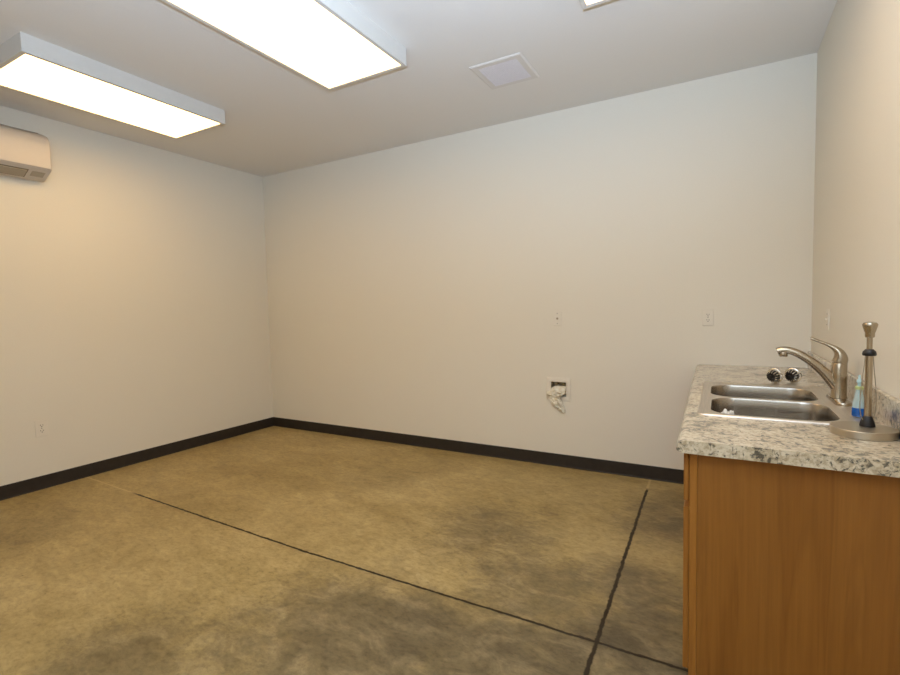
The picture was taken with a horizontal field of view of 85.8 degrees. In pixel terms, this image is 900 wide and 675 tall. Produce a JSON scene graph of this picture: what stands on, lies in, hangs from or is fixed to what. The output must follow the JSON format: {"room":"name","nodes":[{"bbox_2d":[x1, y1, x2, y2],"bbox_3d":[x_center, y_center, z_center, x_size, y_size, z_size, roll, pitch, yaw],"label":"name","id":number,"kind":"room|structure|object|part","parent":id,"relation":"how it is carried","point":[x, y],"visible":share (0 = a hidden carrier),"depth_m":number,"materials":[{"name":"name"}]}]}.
{"room":"empty break room","nodes":[
{"label":"empty break room","id":0,"kind":"room"},
{"bbox_2d":[0,105,272,485],"bbox_3d":[-3.323,-0.271,3.875,0.150,2.958,4.450,1,4,29],"label":"wall","id":1,"kind":"structure","parent":0,"point":[134,312],"depth_m":4.36,"materials":[{"name":"beige paint"}]},
{"bbox_2d":[0,124,51,181],"bbox_3d":[-3.354,-1.381,3.434,0.207,0.364,0.800,1,4,29],"label":"air conditioner","id":2,"kind":"object","parent":1,"relation":"attached to","point":[24,154],"visible":1,"depth_m":3.60,"materials":[{"name":"plastic"}]},
{"bbox_3d":[-3.168,-1.254,3.718,0.056,0.030,0.080,1,4,29],"label":"display panel","id":3,"kind":"part","parent":2,"relation":"part of","materials":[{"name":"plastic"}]},
{"bbox_2d":[35,419,47,436],"bbox_3d":[-3.253,0.723,3.856,0.009,0.131,0.083,1,4,29],"label":"wall outlet","id":4,"kind":"object","parent":1,"relation":"attached to","point":[41,426],"visible":1,"depth_m":3.85,"materials":[{"name":"plastic"}]},
{"bbox_2d":[0,417,273,500],"bbox_3d":[-3.221,1.153,3.920,0.009,0.107,4.450,1,4,29],"label":"baseboard","id":5,"kind":"structure","parent":1,"relation":"attached to","point":[19,488],"depth_m":4.37,"materials":[{"name":"plastic"}]},
{"bbox_2d":[0,426,687,674],"bbox_3d":[-0.938,1.290,2.646,5.542,0.120,4.750,1,4,29],"label":"floor","id":6,"kind":"structure","parent":0,"point":[273,550],"depth_m":2.59,"materials":[{"name":"brown concrete"}]},
{"bbox_2d":[682,453,899,674],"bbox_3d":[1.606,0.748,2.457,0.624,0.872,2.214,1,4,29],"label":"base cabinet","id":7,"kind":"object","parent":6,"relation":"on","point":[788,569],"visible":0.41,"depth_m":1.50,"materials":[{"name":"brown wood"}]},
{"bbox_3d":[0.888,0.846,1.801,0.017,0.568,0.334,1,4,29],"label":"door","id":8,"kind":"part","parent":7,"relation":"part of","materials":[{"name":"brown wood"}]},
{"bbox_3d":[0.879,0.460,1.778,0.017,0.162,0.334,1,4,29],"label":"drawer","id":9,"kind":"part","parent":7,"relation":"part of","materials":[{"name":"brown wood"}]},
{"bbox_3d":[1.360,0.745,2.595,0.023,0.872,2.214,1,4,29],"label":"frame","id":10,"kind":"part","parent":7,"relation":"part of","materials":[{"name":"brown wood"}]},
{"bbox_2d":[676,351,899,477],"bbox_3d":[1.562,0.236,2.428,0.685,0.155,2.248,1,4,29],"label":"countertop","id":11,"kind":"structure","parent":7,"relation":"on","point":[811,445],"depth_m":1.61,"materials":[{"name":"stone"}]},
{"bbox_2d":[766,368,782,382],"bbox_3d":[1.778,0.209,2.663,0.050,0.084,0.085,-3,4,-26],"label":"strainer","id":12,"kind":"object","parent":11,"relation":"on","point":[775,375],"visible":1,"depth_m":2.65,"materials":[{"name":"metal"}]},
{"bbox_2d":[697,382,860,424],"bbox_3d":[1.465,0.373,2.219,0.560,0.189,0.917,1,4,29],"label":"sink","id":13,"kind":"object","parent":11,"relation":"in","point":[789,403],"visible":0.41,"depth_m":2.22,"materials":[{"name":"metal"}]},
{"bbox_2d":[721,409,733,414],"bbox_3d":[1.208,0.390,2.108,0.089,0.164,0.091,1,4,29],"label":"plastic bag","id":14,"kind":"object","parent":13,"relation":"in","point":[724,411],"visible":0.07,"depth_m":2.09,"materials":[{"name":"white plastic"}]},
{"bbox_3d":[1.530,0.363,2.387,0.430,0.187,0.370,1,4,29],"label":"bowl","id":15,"kind":"part","parent":13,"relation":"part of","materials":[{"name":"metal"}]},
{"bbox_3d":[1.336,0.389,2.027,0.428,0.187,0.386,1,4,29],"label":"bowl","id":16,"kind":"part","parent":13,"relation":"part of","materials":[{"name":"metal"}]},
{"bbox_2d":[851,375,863,417],"bbox_3d":[1.545,0.220,1.828,0.042,0.158,0.042,1,4,29],"label":"soap bottle","id":17,"kind":"object","parent":13,"relation":"on","point":[855,411],"visible":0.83,"depth_m":1.82,"materials":[{"name":"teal plastic"}]},
{"bbox_2d":[784,368,801,382],"bbox_3d":[1.871,0.207,2.649,0.049,0.084,0.085,-3,4,-32],"label":"strainer","id":18,"kind":"object","parent":11,"relation":"on","point":[793,375],"visible":1,"depth_m":2.64,"materials":[{"name":"metal"}]},
{"bbox_2d":[784,370,798,381],"bbox_3d":[1.868,0.209,2.648,0.036,0.066,0.068,-3,4,-31],"label":"basket","id":19,"kind":"object","parent":18,"relation":"on","point":[791,375],"depth_m":2.64,"materials":[{"name":"metal"}]},
{"bbox_2d":[776,337,851,406],"bbox_3d":[1.619,0.138,2.171,0.261,0.281,0.256,1,4,29],"label":"faucet","id":20,"kind":"object","parent":11,"relation":"on","point":[836,379],"visible":1,"depth_m":2.12,"materials":[{"name":"silver metal"}]},
{"bbox_3d":[1.618,0.138,2.184,0.248,0.192,0.050,1,4,35],"label":"spout","id":21,"kind":"part","parent":20,"relation":"part of","materials":[{"name":"silver metal"}]},
{"bbox_3d":[1.675,0.057,2.139,0.136,0.118,0.056,1,4,36],"label":"lever","id":22,"kind":"part","parent":20,"relation":"part of","materials":[{"name":"silver metal"}]},
{"bbox_3d":[1.710,0.273,2.130,0.056,0.014,0.256,1,4,29],"label":"deck plate","id":23,"kind":"part","parent":20,"relation":"part of","materials":[{"name":"silver metal"}]},
{"bbox_2d":[830,322,898,440],"bbox_3d":[1.370,0.136,1.599,0.176,0.374,0.176,1,4,29],"label":"paper towel holder","id":24,"kind":"object","parent":11,"relation":"on","point":[866,429],"visible":1,"depth_m":1.60,"materials":[{"name":"metal"}]},
{"bbox_3d":[1.391,0.130,1.607,0.020,0.273,0.020,1,4,29],"label":"post","id":25,"kind":"part","parent":24,"relation":"part of","materials":[{"name":"silver metal"}]},
{"bbox_3d":[1.387,-0.026,1.598,0.041,0.052,0.041,1,4,29],"label":"knob","id":26,"kind":"part","parent":24,"relation":"part of","materials":[{"name":"silver metal"}]},
{"bbox_2d":[0,0,836,176],"bbox_3d":[-1.007,-1.782,2.464,5.542,0.120,4.750,1,4,29],"label":"ceiling","id":27,"kind":"structure","parent":0,"point":[278,120],"depth_m":3.11,"materials":[{"name":"paint"}]},
{"bbox_2d":[0,32,224,138],"bbox_3d":[-2.357,-1.695,3.408,0.635,0.104,1.275,1,4,29],"label":"ceiling light","id":28,"kind":"object","parent":27,"relation":"attached to","point":[29,65],"visible":1,"depth_m":3.23,"materials":[{"name":"white plastic"}]},
{"bbox_2d":[161,0,406,90],"bbox_3d":[-0.855,-1.679,2.565,0.635,0.104,1.275,1,4,29],"label":"ceiling light","id":29,"kind":"object","parent":27,"relation":"attached to","point":[331,44],"visible":1,"depth_m":2.63,"materials":[{"name":"white plastic"}]},
{"bbox_2d":[469,52,539,89],"bbox_3d":[0.375,-1.797,3.286,0.362,0.008,0.377,1,4,29],"label":"ceiling vent","id":30,"kind":"object","parent":27,"relation":"in","point":[514,68],"visible":1,"depth_m":3.26,"materials":[{"name":"plastic"}]},
{"bbox_2d":[479,59,530,85],"bbox_3d":[0.375,-1.798,3.286,0.272,0.007,0.287,1,4,29],"label":"grille","id":31,"kind":"object","parent":30,"relation":"attached to","point":[508,71],"depth_m":3.28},
{"bbox_2d":[579,0,610,8],"bbox_3d":[0.635,-1.663,1.728,0.635,0.104,1.275,1,4,29],"label":"ceiling light","id":32,"kind":"object","parent":27,"relation":"attached to","point":[585,4],"visible":1,"depth_m":2.39,"materials":[{"name":"white plastic"}]},
{"bbox_2d":[585,0,598,3],"bbox_3d":[0.636,-1.620,1.730,0.587,0.007,1.227,1,4,29],"label":"diffuser","id":33,"kind":"object","parent":32,"relation":"attached to","point":[586,1],"depth_m":2.39,"materials":[{"name":"white"}]},
{"bbox_2d":[263,53,816,469],"bbox_3d":[0.146,-0.388,4.543,5.542,2.958,0.120,1,4,29],"label":"wall","id":34,"kind":"structure","parent":0,"point":[417,288],"depth_m":4.04,"materials":[{"name":"beige paint"}]},
{"bbox_2d":[273,417,683,483],"bbox_3d":[-0.115,1.036,4.718,4.642,0.107,0.009,1,4,29],"label":"baseboard","id":35,"kind":"structure","parent":34,"relation":"attached to","point":[671,475],"depth_m":4.39,"materials":[{"name":"plastic"}]},
{"bbox_2d":[553,312,561,325],"bbox_3d":[0.899,-0.159,4.058,0.072,0.117,0.016,1,4,29],"label":"outlet","id":36,"kind":"object","parent":34,"relation":"attached to","point":[557,316],"visible":1,"depth_m":4.06,"materials":[{"name":"plastic"}]},
{"bbox_2d":[546,377,570,401],"bbox_3d":[0.939,0.435,4.132,0.210,0.200,0.091,1,4,29],"label":"outlet box","id":37,"kind":"object","parent":34,"relation":"attached to","point":[551,382],"visible":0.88,"depth_m":4.09,"materials":[{"name":"plastic"}]},
{"bbox_2d":[546,386,565,412],"bbox_3d":[0.905,0.523,4.109,0.162,0.220,0.106,1,4,29],"label":"rag","id":38,"kind":"object","parent":37,"relation":"in","point":[555,394],"visible":0.99,"depth_m":4.08,"materials":[{"name":"beige fabric"}]},
{"bbox_2d":[702,309,713,325],"bbox_3d":[1.873,-0.145,3.514,0.072,0.117,0.009,1,4,29],"label":"wall outlet","id":39,"kind":"object","parent":34,"relation":"attached to","point":[707,315],"visible":1,"depth_m":3.51,"materials":[{"name":"plastic"}]},
{"bbox_2d":[811,0,899,399],"bbox_3d":[1.379,-0.221,1.235,0.150,2.958,4.450,1,4,29],"label":"wall","id":40,"kind":"structure","parent":0,"point":[856,236],"depth_m":2.13,"materials":[{"name":"beige paint"}]},
{"bbox_2d":[825,309,829,329],"bbox_3d":[2.113,-0.102,2.715,0.016,0.117,0.072,1,4,29],"label":"light switch","id":41,"kind":"object","parent":40,"relation":"attached to","point":[827,318],"visible":1,"depth_m":2.70,"materials":[{"name":"plastic"}]},
{"bbox_2d":[807,351,899,437],"bbox_3d":[1.853,0.217,2.262,0.016,0.112,2.248,1,4,29],"label":"backsplash","id":42,"kind":"structure","parent":40,"relation":"attached to","point":[887,413],"depth_m":1.76,"materials":[{"name":"stone"}]}
]}

